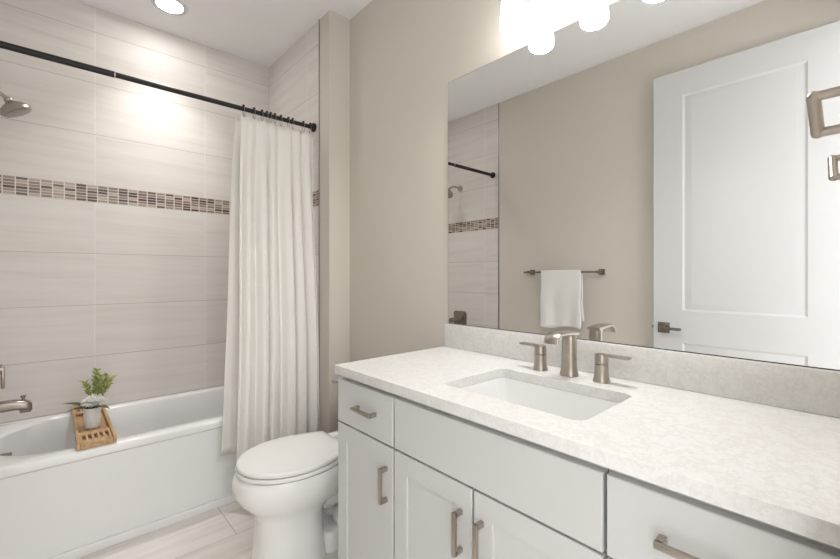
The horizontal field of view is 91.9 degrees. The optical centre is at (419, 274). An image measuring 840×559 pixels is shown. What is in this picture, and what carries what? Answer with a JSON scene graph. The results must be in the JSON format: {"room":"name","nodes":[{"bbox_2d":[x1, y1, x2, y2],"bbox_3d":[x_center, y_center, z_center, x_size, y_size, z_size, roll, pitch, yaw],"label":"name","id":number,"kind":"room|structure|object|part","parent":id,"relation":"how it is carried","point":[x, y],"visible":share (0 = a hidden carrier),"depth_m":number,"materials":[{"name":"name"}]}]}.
{"room":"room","nodes":[
{"label":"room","id":0,"kind":"room"},
{"bbox_2d":[0,0,268,423],"bbox_3d":[-1.638,-0.155,2.551,1.852,2.710,0.120,0,0,-42],"label":"wall","id":1,"kind":"structure","parent":0,"point":[115,193],"depth_m":2.34,"materials":[{"name":"tile"}]},
{"bbox_2d":[77,501,337,558],"bbox_3d":[-0.116,1.250,0.873,1.852,0.100,4.650,0,0,-42],"label":"floor","id":2,"kind":"structure","parent":0,"point":[227,531],"depth_m":1.83,"materials":[{"name":"beige tile"}]},
{"bbox_2d":[0,386,236,558],"bbox_3d":[-1.417,0.974,2.207,1.471,0.452,0.683,0,0,-42],"label":"bathtub","id":3,"kind":"object","parent":2,"relation":"on","point":[165,466],"visible":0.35,"depth_m":1.87,"materials":[{"name":"white ceramic"}]},
{"bbox_3d":[-1.883,0.825,1.829,0.064,0.070,0.070,0,0,-42],"label":"overflow plate","id":4,"kind":"part","parent":3,"relation":"part of","materials":[{"name":"silver metal"}]},
{"bbox_2d":[71,404,116,450],"bbox_3d":[-1.627,0.731,2.012,0.136,0.032,0.663,0,0,-42],"label":"caddy","id":5,"kind":"object","parent":3,"relation":"on","point":[106,434],"visible":0.72,"depth_m":1.87,"materials":[{"name":"brown wood"}]},
{"bbox_3d":[-1.673,0.731,1.971,0.012,0.032,0.663,0,0,-42],"label":"rail","id":6,"kind":"part","parent":5,"relation":"part of","materials":[{"name":"brown wood"}]},
{"bbox_2d":[75,407,101,415],"bbox_3d":[-1.796,0.728,2.199,0.111,0.010,0.132,0,0,-42],"label":"grille","id":7,"kind":"object","parent":5,"relation":"attached to","point":[79,412],"depth_m":2.15,"materials":[{"name":"brown wood"}]},
{"bbox_2d":[64,368,116,428],"bbox_3d":[-1.580,0.593,1.971,0.224,0.290,0.161,0,0,23],"label":"potted plant","id":8,"kind":"object","parent":5,"relation":"on","point":[91,406],"visible":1,"depth_m":1.96,"materials":[{"name":"green plant"}]},
{"bbox_3d":[-1.592,0.689,1.972,0.071,0.097,0.071,0,0,-42],"label":"pot","id":9,"kind":"part","parent":8,"relation":"part of","materials":[{"name":"white ceramic"}]},
{"bbox_2d":[79,427,112,445],"bbox_3d":[-1.467,0.728,1.836,0.111,0.010,0.162,0,0,-42],"label":"grille","id":10,"kind":"object","parent":5,"relation":"attached to","point":[103,436],"depth_m":1.82,"materials":[{"name":"brown wood"}]},
{"bbox_3d":[-1.581,0.731,2.054,0.012,0.032,0.663,0,0,-42],"label":"rail","id":11,"kind":"part","parent":5,"relation":"part of","materials":[{"name":"brown wood"}]},
{"bbox_2d":[232,376,342,558],"bbox_3d":[-0.443,0.858,1.843,0.771,0.744,0.390,0,0,-42],"label":"toilet","id":12,"kind":"object","parent":2,"relation":"on","point":[289,484],"visible":0.63,"depth_m":1.62,"materials":[{"name":"white ceramic"}]},
{"bbox_3d":[-0.548,0.784,1.737,0.449,0.015,0.372,0,0,-42],"label":"seat","id":13,"kind":"part","parent":12,"relation":"part of","materials":[{"name":"white plastic"}]},
{"bbox_3d":[-0.549,0.762,1.736,0.437,0.022,0.366,0,0,-42],"label":"lid","id":14,"kind":"part","parent":12,"relation":"part of","materials":[{"name":"white plastic"}]},
{"bbox_2d":[338,376,399,558],"bbox_3d":[0.009,0.774,1.497,0.583,0.852,0.316,0,0,-42],"label":"vanity cabinet","id":15,"kind":"object","parent":2,"relation":"on","point":[366,413],"visible":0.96,"depth_m":1.32,"materials":[{"name":"grey paint"}]},
{"bbox_3d":[-0.182,0.437,1.297,0.030,0.012,0.106,0,0,-42],"label":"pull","id":16,"kind":"part","parent":15,"relation":"part of","materials":[{"name":"silver metal"}]},
{"bbox_3d":[-0.179,0.439,1.330,0.020,0.148,0.311,0,0,-42],"label":"drawer","id":17,"kind":"part","parent":15,"relation":"part of","materials":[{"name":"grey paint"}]},
{"bbox_3d":[-0.112,0.632,1.220,0.030,0.106,0.012,0,0,-42],"label":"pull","id":18,"kind":"part","parent":15,"relation":"part of","materials":[{"name":"silver metal"}]},
{"bbox_2d":[335,346,839,548],"bbox_3d":[0.332,0.331,1.154,0.568,0.030,1.261,0,0,-42],"label":"countertop","id":19,"kind":"structure","parent":15,"relation":"on","point":[779,467],"depth_m":0.82,"materials":[{"name":"stone"}]},
{"bbox_2d":[460,377,618,420],"bbox_3d":[0.313,0.421,1.126,0.329,0.150,0.460,0,0,-42],"label":"sink","id":20,"kind":"object","parent":19,"relation":"in","point":[574,406],"visible":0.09,"depth_m":1.26,"materials":[{"name":"white ceramic"}]},
{"bbox_2d":[519,330,631,383],"bbox_3d":[0.439,0.245,1.247,0.139,0.142,0.357,0,0,-42],"label":"faucet","id":21,"kind":"object","parent":19,"relation":"on","point":[569,338],"visible":1,"depth_m":1.26,"materials":[{"name":"silver metal"}]},
{"bbox_3d":[0.383,0.247,1.375,0.037,0.028,0.092,0,0,-42],"label":"lever","id":22,"kind":"part","parent":21,"relation":"part of","materials":[{"name":"silver metal"}]},
{"bbox_3d":[0.402,0.290,1.354,0.047,0.052,0.047,0,0,-42],"label":"handle","id":23,"kind":"part","parent":21,"relation":"part of","materials":[{"name":"silver metal"}]},
{"bbox_3d":[0.437,0.245,1.249,0.139,0.142,0.055,0,0,-42],"label":"spout","id":24,"kind":"part","parent":21,"relation":"part of","materials":[{"name":"silver metal"}]},
{"bbox_3d":[0.538,0.290,1.204,0.047,0.052,0.047,0,0,-42],"label":"handle","id":25,"kind":"part","parent":21,"relation":"part of","materials":[{"name":"silver metal"}]},
{"bbox_3d":[0.559,0.247,1.181,0.037,0.028,0.098,0,0,-42],"label":"lever","id":26,"kind":"part","parent":21,"relation":"part of","materials":[{"name":"silver metal"}]},
{"bbox_2d":[395,396,608,558],"bbox_3d":[0.324,0.774,1.151,0.583,0.852,0.614,0,0,-42],"label":"vanity cabinet","id":27,"kind":"object","parent":2,"relation":"on","point":[465,488],"visible":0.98,"depth_m":0.94,"materials":[{"name":"grey paint"}]},
{"bbox_3d":[0.032,0.802,1.098,0.020,0.566,0.298,0,0,-42],"label":"door","id":28,"kind":"part","parent":27,"relation":"part of","materials":[{"name":"grey paint"}]},
{"bbox_3d":[0.091,0.632,0.996,0.030,0.106,0.012,0,0,-42],"label":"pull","id":29,"kind":"part","parent":27,"relation":"part of","materials":[{"name":"silver metal"}]},
{"bbox_3d":[0.136,0.632,0.946,0.030,0.106,0.012,0,0,-42],"label":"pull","id":30,"kind":"part","parent":27,"relation":"part of","materials":[{"name":"silver metal"}]},
{"bbox_3d":[0.240,0.802,0.869,0.020,0.566,0.308,0,0,-42],"label":"door","id":31,"kind":"part","parent":27,"relation":"part of","materials":[{"name":"grey paint"}]},
{"bbox_2d":[607,469,839,558],"bbox_3d":[0.640,0.774,0.802,0.583,0.852,0.321,0,0,-42],"label":"vanity cabinet","id":32,"kind":"object","parent":2,"relation":"on","point":[646,520],"visible":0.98,"depth_m":0.65,"materials":[{"name":"grey paint"}]},
{"bbox_3d":[0.424,0.437,0.629,0.030,0.012,0.106,0,0,-42],"label":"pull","id":33,"kind":"part","parent":32,"relation":"part of","materials":[{"name":"silver metal"}]},
{"bbox_2d":[75,0,371,67],"bbox_3d":[-0.613,-1.560,1.421,1.852,0.100,3.170,0,0,-42],"label":"ceiling","id":34,"kind":"structure","parent":0,"point":[260,32],"depth_m":2.39,"materials":[{"name":"white paint"}]},
{"bbox_2d":[150,0,187,15],"bbox_3d":[-1.399,-1.506,2.268,0.182,0.005,0.182,0,0,-42],"label":"recessed light","id":35,"kind":"object","parent":34,"relation":"in","point":[173,7],"visible":1,"depth_m":2.28,"materials":[{"name":"white paint"}]},
{"bbox_2d":[269,20,318,334],"bbox_3d":[-0.797,-0.155,2.723,0.135,2.710,0.754,0,0,-42],"label":"wall","id":36,"kind":"structure","parent":0,"point":[294,77],"depth_m":2.55,"materials":[{"name":"tile"}]},
{"bbox_2d":[319,19,319,404],"bbox_3d":[-0.595,-0.155,2.397,0.004,2.710,0.010,0,0,-42],"label":"trim","id":37,"kind":"structure","parent":36,"relation":"attached to","point":[319,19],"depth_m":2.39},
{"bbox_2d":[320,10,349,432],"bbox_3d":[-0.505,-0.155,2.401,0.135,2.710,0.116,0,0,-42],"label":"wall","id":38,"kind":"structure","parent":0,"point":[334,28],"depth_m":2.35,"materials":[{"name":"beige paint"}]},
{"bbox_2d":[350,0,836,370],"bbox_3d":[0.069,-0.155,1.958,0.120,2.710,3.050,0,0,-42],"label":"wall","id":39,"kind":"structure","parent":0,"point":[405,55],"depth_m":2.02,"materials":[{"name":"beige paint"}]},
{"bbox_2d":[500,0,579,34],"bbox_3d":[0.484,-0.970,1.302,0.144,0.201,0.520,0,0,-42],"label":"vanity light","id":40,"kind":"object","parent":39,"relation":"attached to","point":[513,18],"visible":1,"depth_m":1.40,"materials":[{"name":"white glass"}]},
{"bbox_3d":[0.330,-0.941,1.435,0.094,0.144,0.094,0,0,-42],"label":"lamp shade","id":41,"kind":"part","parent":40,"relation":"part of","materials":[{"name":"white glass"}]},
{"bbox_3d":[0.467,-0.941,1.283,0.094,0.144,0.094,0,0,-42],"label":"lamp shade","id":42,"kind":"part","parent":40,"relation":"part of","materials":[{"name":"white glass"}]},
{"bbox_2d":[445,323,839,417],"bbox_3d":[0.537,0.265,1.336,0.020,0.101,1.254,0,0,-42],"label":"backsplash","id":43,"kind":"structure","parent":39,"relation":"attached to","point":[800,388],"depth_m":1.10,"materials":[{"name":"stone"}]},
{"bbox_2d":[448,0,839,370],"bbox_3d":[0.541,-0.319,1.342,0.006,1.065,1.241,0,0,-42],"label":"mirror","id":44,"kind":"object","parent":39,"relation":"attached to","point":[642,173],"visible":1,"depth_m":1.18,"materials":[{"name":"mirror"}]},
{"bbox_3d":[0.411,-0.155,0.291,1.612,2.710,0.120,0,0,-42],"label":"wall","id":45,"kind":"structure","parent":0,"visible":0},
{"bbox_2d":[806,86,839,138],"bbox_3d":[0.733,-0.296,0.715,0.066,0.089,0.075,0,0,-42],"label":"towel ring","id":46,"kind":"object","parent":45,"relation":"attached to","point":[814,99],"visible":1,"depth_m":0.73,"materials":[{"name":"silver metal"}]},
{"bbox_3d":[0.728,-0.319,0.704,0.044,0.044,0.065,0,0,-42],"label":"post","id":47,"kind":"part","parent":46,"relation":"part of","materials":[{"name":"silver metal"}]},
{"bbox_3d":[-1.986,-0.155,1.646,0.120,2.710,0.754,0,0,-42],"label":"wall","id":48,"kind":"structure","parent":0,"visible":0},
{"bbox_2d":[0,364,4,388],"bbox_3d":[-1.938,0.429,1.793,0.146,0.169,0.160,0,0,-42],"label":"shower valve","id":49,"kind":"object","parent":48,"relation":"attached to","point":[2,368],"visible":1,"depth_m":1.83,"materials":[{"name":"silver metal"}]},
{"bbox_2d":[0,91,31,117],"bbox_3d":[-1.905,-0.789,1.823,0.236,0.141,0.118,0,0,-42],"label":"shower","id":50,"kind":"object","parent":48,"relation":"attached to","point":[11,108],"visible":1,"depth_m":1.84,"materials":[{"name":"silver metal"}]},
{"bbox_2d":[0,395,31,412],"bbox_3d":[-1.898,0.595,1.816,0.237,0.078,0.064,0,0,-42],"label":"tub spout","id":51,"kind":"object","parent":48,"relation":"attached to","point":[23,405],"visible":1,"depth_m":1.85,"materials":[{"name":"silver metal"}]},
{"bbox_2d":[0,41,315,131],"bbox_3d":[-1.181,-0.885,1.946,1.475,0.052,0.052,0,0,-42],"label":"shower curtain rod","id":52,"kind":"object","parent":48,"relation":"attached to","point":[4,45],"visible":0.96,"depth_m":1.83,"materials":[{"name":"black metal"}]},
{"bbox_2d":[221,117,240,455],"bbox_3d":[-0.917,0.043,2.198,0.310,1.777,0.066,0,0,-42],"label":"curtain liner","id":53,"kind":"object","parent":52,"relation":"hanging from","point":[230,401],"visible":0.31,"depth_m":2.12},
{"bbox_3d":[-0.736,-0.875,2.349,0.015,0.069,0.036,0,0,-42],"label":"curtain hook","id":54,"kind":"object","parent":52,"relation":"hanging from","visible":0},
{"bbox_2d":[236,115,319,461],"bbox_3d":[-0.777,0.085,2.239,0.460,1.868,0.130,0,0,-42],"label":"shower curtain","id":55,"kind":"object","parent":54,"relation":"hanging from","point":[278,379],"visible":0.94,"depth_m":2.23,"materials":[{"name":"beige fabric"}]}
]}

